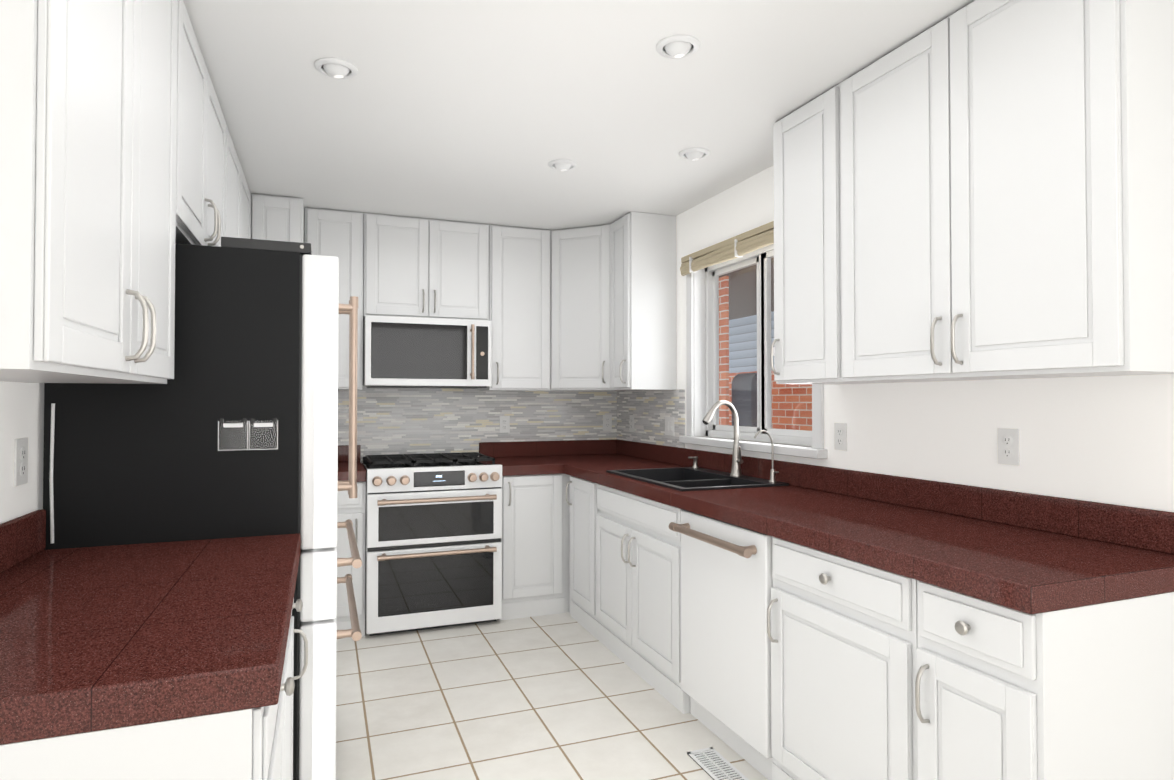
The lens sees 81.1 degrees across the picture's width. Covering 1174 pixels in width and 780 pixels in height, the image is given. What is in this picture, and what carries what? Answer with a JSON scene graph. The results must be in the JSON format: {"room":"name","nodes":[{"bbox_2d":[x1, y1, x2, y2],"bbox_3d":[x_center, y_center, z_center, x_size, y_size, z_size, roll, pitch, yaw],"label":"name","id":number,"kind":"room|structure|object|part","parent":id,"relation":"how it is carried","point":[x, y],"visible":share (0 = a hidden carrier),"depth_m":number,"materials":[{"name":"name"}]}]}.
{"room":"kitchen","nodes":[
{"label":"kitchen","id":0,"kind":"room"},
{"bbox_2d":[0,381,43,523],"bbox_3d":[-1.208,0.103,0.997,0.150,2.440,6.510,0,-1,-21],"label":"wall","id":1,"kind":"structure","parent":0,"point":[21,410],"depth_m":1.69,"materials":[{"name":"paint"}]},
{"bbox_2d":[13,438,27,486],"bbox_3d":[-1.386,0.175,1.683,0.008,0.114,0.070,0,-1,-21],"label":"electrical outlet","id":2,"kind":"object","parent":1,"relation":"attached to","point":[20,461],"visible":1,"depth_m":1.67,"materials":[{"name":"white plastic"}]},
{"bbox_2d":[0,0,191,383],"bbox_3d":[-1.100,-0.566,1.391,0.321,1.084,0.990,0,-1,-21],"label":"upper cabinet","id":3,"kind":"object","parent":1,"relation":"attached to","point":[121,173],"depth_m":1.19,"materials":[{"name":"white wood"}]},
{"bbox_2d":[188,27,231,246],"bbox_3d":[-1.430,-0.776,2.253,0.321,0.636,0.988,0,-1,-21],"label":"upper cabinet","id":4,"kind":"object","parent":1,"relation":"attached to","point":[209,138],"depth_m":2.29,"materials":[{"name":"white wood"}]},
{"bbox_2d":[232,141,250,238],"bbox_3d":[-1.776,-0.538,3.148,0.321,1.084,1.079,0,-1,-21],"label":"upper cabinet","id":5,"kind":"object","parent":1,"relation":"attached to","point":[241,195],"depth_m":3.21,"materials":[{"name":"white wood"}]},
{"bbox_2d":[251,193,266,239],"bbox_3d":[-2.033,-0.538,3.903,0.383,1.062,0.506,0,-1,-21],"label":"upper cabinet","id":6,"kind":"object","parent":1,"relation":"attached to","point":[258,201],"depth_m":3.74,"materials":[{"name":"white wood"}]},
{"bbox_2d":[336,612,767,779],"bbox_3d":[0.127,1.381,1.490,3.010,0.100,6.810,0,-1,-21],"label":"floor","id":7,"kind":"structure","parent":0,"point":[564,696],"depth_m":2.88,"materials":[{"name":"tile"}]},
{"bbox_2d":[0,509,307,779],"bbox_3d":[-0.930,0.817,1.392,0.655,1.025,1.072,0,-1,-21],"label":"base cabinet","id":8,"kind":"object","parent":7,"relation":"on","point":[162,661],"visible":1,"depth_m":1.07,"materials":[{"name":"white"}]},
{"bbox_2d":[43,237,361,779],"bbox_3d":[-1.209,0.457,2.349,0.799,1.775,0.924,0,-1,-21],"label":"fridge","id":9,"kind":"object","parent":7,"relation":"on","point":[230,430],"visible":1,"depth_m":1.96,"materials":[{"name":"black metal"}]},
{"bbox_2d":[361,452,501,635],"bbox_3d":[-0.957,0.892,4.167,0.758,0.962,0.739,0,-1,-21],"label":"range","id":10,"kind":"object","parent":7,"relation":"on","point":[433,542],"visible":0.96,"depth_m":3.88,"materials":[{"name":"white metal"}]},
{"bbox_3d":[-0.858,0.910,3.908,0.750,0.682,0.050,0,-1,-21],"label":"glass","id":11,"kind":"part","parent":10,"relation":"part of","materials":[{"name":"black glass"}]},
{"bbox_2d":[336,439,652,639],"bbox_3d":[-0.923,0.861,4.228,2.704,1.025,0.655,0,-1,-21],"label":"base cabinet","id":12,"kind":"object","parent":7,"relation":"on","point":[535,539],"visible":0.33,"depth_m":4.16,"materials":[{"name":"white wood"}]},
{"bbox_2d":[338,439,652,481],"bbox_3d":[-0.927,0.431,4.246,2.704,0.165,0.632,0,-1,-21],"label":"countertop","id":13,"kind":"structure","parent":12,"relation":"on","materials":[{"name":"red stone"}]},
{"bbox_2d":[566,475,703,640],"bbox_3d":[0.260,0.940,4.061,0.616,0.860,0.540,0,-1,-21],"label":"base cabinet","id":14,"kind":"object","parent":7,"relation":"on","point":[587,500],"depth_m":3.83,"materials":[{"name":"white wood"}]},
{"bbox_2d":[564,459,699,482],"bbox_3d":[0.256,0.480,4.057,0.632,0.060,0.565,0,-1,-21],"label":"countertop","id":15,"kind":"structure","parent":14,"relation":"on","point":[594,472],"depth_m":3.98,"materials":[{"name":"brown stone"}]},
{"bbox_2d":[600,507,743,713],"bbox_3d":[0.504,1.010,3.425,0.616,0.700,0.964,0,-1,-21],"label":"base cabinet","id":16,"kind":"object","parent":7,"relation":"on","point":[640,556],"depth_m":3.19,"materials":[{"name":"white wood"}]},
{"bbox_2d":[687,747,748,779],"bbox_3d":[0.476,1.341,2.410,0.107,0.007,0.315,0,-1,-21],"label":"floor vent","id":17,"kind":"object","parent":7,"relation":"in","point":[712,763],"visible":1,"depth_m":2.45,"materials":[{"name":"grey metal"}]},
{"bbox_2d":[669,509,772,779],"bbox_3d":[0.752,0.920,2.680,0.688,0.858,0.599,0,-1,-21],"label":"dishwasher","id":18,"kind":"object","parent":7,"relation":"on","point":[726,578],"visible":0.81,"depth_m":2.52,"materials":[{"name":"white metal"}]},
{"bbox_3d":[0.484,0.532,2.583,0.113,0.082,0.591,0,-1,-21],"label":"handle","id":19,"kind":"part","parent":18,"relation":"part of","materials":[{"name":"brown metal"}]},
{"bbox_2d":[767,539,879,779],"bbox_3d":[1.016,0.910,2.094,0.616,0.860,0.675,0,-1,-21],"label":"base cabinet","id":20,"kind":"object","parent":7,"relation":"on","point":[824,636],"depth_m":2.05,"materials":[{"name":"white wood"}]},
{"bbox_2d":[880,571,1173,779],"bbox_3d":[1.157,0.904,1.729,0.616,0.860,0.402,0,-1,-21],"label":"base cabinet","id":21,"kind":"object","parent":7,"relation":"on","point":[921,629],"depth_m":1.55,"materials":[{"name":"white wood"}]},
{"bbox_2d":[668,483,1173,614],"bbox_3d":[0.936,0.452,2.288,0.632,0.060,1.594,0,-1,-21],"label":"countertop","id":22,"kind":"structure","parent":21,"relation":"on","point":[1021,569],"depth_m":1.85,"materials":[{"name":"brown stone"}]},
{"bbox_2d":[606,467,788,490],"bbox_3d":[0.512,0.532,3.414,0.550,0.204,0.840,0,-1,-21],"label":"sink","id":23,"kind":"object","parent":22,"relation":"in","point":[687,479],"visible":0.35,"depth_m":3.39,"materials":[{"name":"black"}]},
{"bbox_2d":[688,456,698,467],"bbox_3d":[0.594,0.403,3.828,0.065,0.065,0.038,0,-1,-21],"label":"soap dispenser","id":24,"kind":"object","parent":23,"relation":"on","point":[695,461],"visible":1,"depth_m":3.82,"materials":[{"name":"silver metal"}]},
{"bbox_2d":[702,400,742,476],"bbox_3d":[0.678,0.239,3.389,0.220,0.379,0.095,0,-1,-21],"label":"faucet","id":25,"kind":"object","parent":23,"relation":"on","point":[737,460],"visible":1,"depth_m":3.41,"materials":[{"name":"silver metal"}]},
{"bbox_2d":[754,430,778,482],"bbox_3d":[0.822,0.304,3.144,0.120,0.241,0.058,0,-1,-21],"label":"tap","id":26,"kind":"object","parent":22,"relation":"on","point":[772,475],"visible":1,"depth_m":3.16,"materials":[{"name":"silver metal"}]},
{"bbox_2d":[183,0,974,230],"bbox_3d":[0.127,-1.159,1.530,3.010,0.100,6.810,0,-1,-21],"label":"ceiling","id":27,"kind":"structure","parent":0,"point":[479,111],"depth_m":2.53,"materials":[{"name":"white paint"}]},
{"bbox_2d":[314,57,357,78],"bbox_3d":[-0.852,-1.092,2.332,0.140,0.054,0.140,0,-1,-21],"label":"recessed light","id":28,"kind":"object","parent":27,"relation":"in","point":[336,68],"visible":1,"depth_m":2.31,"materials":[{"name":"white metal"}]},
{"bbox_2d":[548,159,576,170],"bbox_3d":[-0.116,-1.077,3.284,0.140,0.054,0.140,0,-1,-21],"label":"recessed light","id":29,"kind":"object","parent":27,"relation":"in","point":[562,164],"visible":0.98,"depth_m":3.26,"materials":[{"name":"white"}]},
{"bbox_2d":[656,35,699,58],"bbox_3d":[0.291,-1.094,2.191,0.140,0.054,0.140,0,-1,-21],"label":"recessed light","id":30,"kind":"object","parent":27,"relation":"in","point":[677,46],"visible":0.98,"depth_m":2.17,"materials":[{"name":"white"}]},
{"bbox_2d":[679,147,709,159],"bbox_3d":[0.491,-1.079,3.136,0.140,0.054,0.140,0,-1,-21],"label":"recessed light","id":31,"kind":"object","parent":27,"relation":"in","point":[695,153],"visible":0.98,"depth_m":3.11,"materials":[{"name":"white"}]},
{"bbox_2d":[676,166,1173,511],"bbox_3d":[1.461,0.119,2.023,0.150,2.440,6.510,0,-1,-21],"label":"wall","id":32,"kind":"structure","parent":0,"point":[1106,439],"depth_m":2.23,"materials":[{"name":"paint"}]},
{"bbox_2d":[610,211,676,389],"bbox_3d":[0.343,-0.532,4.276,0.321,1.062,0.298,0,-1,-21],"label":"upper cabinet","id":33,"kind":"object","parent":32,"relation":"attached to","point":[643,338],"depth_m":4.15,"materials":[{"name":"white wood"}]},
{"bbox_2d":[617,389,684,447],"bbox_3d":[0.402,0.179,4.557,0.008,0.350,1.001,0,-1,-21],"label":"wall tiles","id":34,"kind":"structure","parent":32,"relation":"attached to","point":[650,410],"depth_m":4.49,"materials":[{"name":"grey tile"}]},
{"bbox_2d":[630,415,633,431],"bbox_3d":[0.311,0.232,4.767,0.008,0.114,0.070,0,-1,-21],"label":"outlet","id":35,"kind":"object","parent":34,"relation":"attached to","point":[631,423],"visible":1,"depth_m":4.75,"materials":[{"name":"white plastic"}]},
{"bbox_2d":[665,417,673,435],"bbox_3d":[0.510,0.224,4.249,0.010,0.114,0.116,0,-1,-21],"label":"double light switch","id":36,"kind":"object","parent":34,"relation":"attached to","point":[669,425],"visible":1,"depth_m":4.24,"materials":[{"name":"white plastic"}]},
{"bbox_2d":[679,436,827,458],"bbox_3d":[0.821,0.283,3.505,0.130,0.042,1.216,0,-1,-21],"label":"window sill","id":37,"kind":"structure","parent":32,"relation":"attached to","point":[794,451],"depth_m":3.30,"materials":[{"name":"white"}]},
{"bbox_2d":[686,244,823,448],"bbox_3d":[0.867,-0.267,3.531,0.151,1.058,1.176,0,-1,-21],"label":"window unit","id":38,"kind":"structure","parent":32,"relation":"in","point":[761,257],"depth_m":3.86,"materials":[{"name":"white"}]},
{"bbox_2d":[680,221,773,275],"bbox_3d":[0.775,-0.734,3.503,0.046,0.108,1.167,0,-1,-21],"label":"window blind","id":39,"kind":"object","parent":38,"relation":"attached to","point":[747,242],"visible":0.67,"depth_m":3.56,"materials":[{"name":"beige fabric"}]},
{"bbox_2d":[770,97,817,383],"bbox_3d":[0.979,-0.558,2.622,0.321,1.062,0.456,0,-1,-21],"label":"upper cabinet","id":40,"kind":"object","parent":32,"relation":"attached to","point":[795,136],"depth_m":2.64,"materials":[{"name":"white wood"}]},
{"bbox_2d":[834,423,846,450],"bbox_3d":[1.055,0.194,2.857,0.008,0.114,0.070,0,-1,-21],"label":"electrical outlet","id":41,"kind":"object","parent":32,"relation":"attached to","point":[840,436],"visible":1,"depth_m":2.85,"materials":[{"name":"white plastic"}]},
{"bbox_2d":[616,439,1173,554],"bbox_3d":[0.864,0.387,3.328,0.020,0.104,3.586,0,-1,-21],"label":"backsplash","id":42,"kind":"structure","parent":32,"relation":"attached to","point":[1109,523],"depth_m":2.27,"materials":[{"name":"brown stone"}]},
{"bbox_2d":[818,0,1173,384],"bbox_3d":[1.188,-0.566,2.080,0.321,1.062,0.991,0,-1,-21],"label":"upper cabinet","id":43,"kind":"object","parent":32,"relation":"attached to","point":[979,190],"depth_m":1.83,"materials":[{"name":"white wood"}]},
{"bbox_2d":[997,428,1019,465],"bbox_3d":[1.324,0.178,2.157,0.008,0.114,0.070,0,-1,-21],"label":"electrical outlet","id":44,"kind":"object","parent":32,"relation":"attached to","point":[1008,446],"visible":1,"depth_m":2.15,"materials":[{"name":"white plastic"}]},
{"bbox_3d":[-1.069,0.160,4.618,3.010,2.440,0.150,0,-1,-21],"label":"wall","id":45,"kind":"structure","parent":0,"visible":0},
{"bbox_2d":[267,195,318,254],"bbox_3d":[-1.754,-0.536,4.011,0.331,1.062,0.506,0,-1,-21],"label":"upper cabinet","id":46,"kind":"object","parent":45,"relation":"attached to","point":[287,219],"depth_m":3.79,"materials":[{"name":"white wood"}]},
{"bbox_2d":[319,209,378,389],"bbox_3d":[-1.512,-0.533,4.203,0.399,1.062,0.321,0,-1,-21],"label":"upper cabinet","id":47,"kind":"object","parent":45,"relation":"attached to","point":[352,237],"depth_m":4.08,"materials":[{"name":"white wood"}]},
{"bbox_2d":[379,214,478,319],"bbox_3d":[-1.035,-0.750,4.390,0.763,0.622,0.321,0,-1,-21],"label":"upper cabinet","id":48,"kind":"object","parent":45,"relation":"attached to","point":[427,266],"depth_m":4.23,"materials":[{"name":"white wood"}]},
{"bbox_2d":[363,315,491,388],"bbox_3d":[-1.011,-0.226,4.324,0.758,0.423,0.440,0,-1,-21],"label":"microwave","id":49,"kind":"object","parent":48,"relation":"attached to","point":[410,352],"visible":0.96,"depth_m":4.16,"materials":[{"name":"white metal"}]},
{"bbox_3d":[-0.675,-0.234,4.245,0.090,0.337,0.051,0,-1,-21],"label":"handle","id":50,"kind":"part","parent":49,"relation":"part of","materials":[{"name":"brown metal"}]},
{"bbox_2d":[338,387,616,461],"bbox_3d":[-1.040,0.231,4.543,2.710,0.495,0.008,0,-1,-21],"label":"wall tiles","id":51,"kind":"structure","parent":45,"relation":"attached to","point":[403,421],"depth_m":4.62,"materials":[{"name":"grey tile"}]},
{"bbox_2d":[500,416,509,432],"bbox_3d":[-0.566,0.236,4.716,0.070,0.114,0.008,0,-1,-21],"label":"electrical outlet","id":52,"kind":"object","parent":51,"relation":"attached to","point":[504,424],"visible":1,"depth_m":4.71,"materials":[{"name":"white plastic"}]},
{"bbox_2d":[603,414,611,429],"bbox_3d":[0.148,0.235,4.990,0.070,0.114,0.008,0,-1,-21],"label":"electrical outlet","id":53,"kind":"object","parent":51,"relation":"attached to","point":[607,422],"visible":1,"depth_m":4.99,"materials":[{"name":"white plastic"}]},
{"bbox_2d":[475,224,542,390],"bbox_3d":[-0.490,-0.527,4.576,0.530,1.062,0.358,0,-1,-21],"label":"upper cabinet","id":54,"kind":"object","parent":45,"relation":"attached to","point":[540,298],"depth_m":4.43,"materials":[{"name":"white wood"}]},
{"bbox_2d":[543,224,648,391],"bbox_3d":[0.013,-0.526,4.635,0.681,1.062,0.610,0,-1,-21],"label":"upper cabinet","id":55,"kind":"object","parent":45,"relation":"attached to","point":[576,261],"depth_m":4.45,"materials":[{"name":"white wood"}]},
{"label":"outside","id":56,"kind":"structure","parent":0,"visible":0},
{"bbox_3d":[2.093,1.610,4.970,3.160,0.050,10.000,0,-1,-21],"label":"ground","id":57,"kind":"structure","parent":56,"visible":0},
{"bbox_2d":[719,276,728,424],"bbox_3d":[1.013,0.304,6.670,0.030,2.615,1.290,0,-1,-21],"label":"brick pier","id":58,"kind":"structure","parent":57,"relation":"on","point":[725,354],"depth_m":6.10,"materials":[{"name":"red brick"}]},
{"bbox_2d":[732,373,756,426],"bbox_3d":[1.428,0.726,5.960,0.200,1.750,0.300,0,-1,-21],"label":"outdoor grill","id":59,"kind":"object","parent":57,"relation":"on","point":[750,377],"depth_m":5.88,"materials":[{"name":"grey metal"}]},
{"bbox_2d":[729,311,773,372],"bbox_3d":[3.521,-1.006,5.560,0.100,5.200,10.000,0,-1,-21],"label":"siding","id":60,"kind":"object","parent":57,"relation":"on","point":[736,334],"depth_m":9.13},
{"bbox_2d":[719,257,773,319],"bbox_3d":[2.055,-1.075,4.998,3.040,0.080,10.000,0,-1,-21],"label":"soffit","id":61,"kind":"structure","parent":60,"relation":"attached to","point":[739,293],"depth_m":6.99,"materials":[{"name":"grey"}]},
{"bbox_2d":[729,371,811,430],"bbox_3d":[2.052,0.704,6.147,0.200,1.800,3.000,0,-1,-21],"label":"brick wall","id":62,"kind":"structure","parent":57,"relation":"on","point":[796,403],"depth_m":6.34,"materials":[{"name":"red brick"}]}
]}

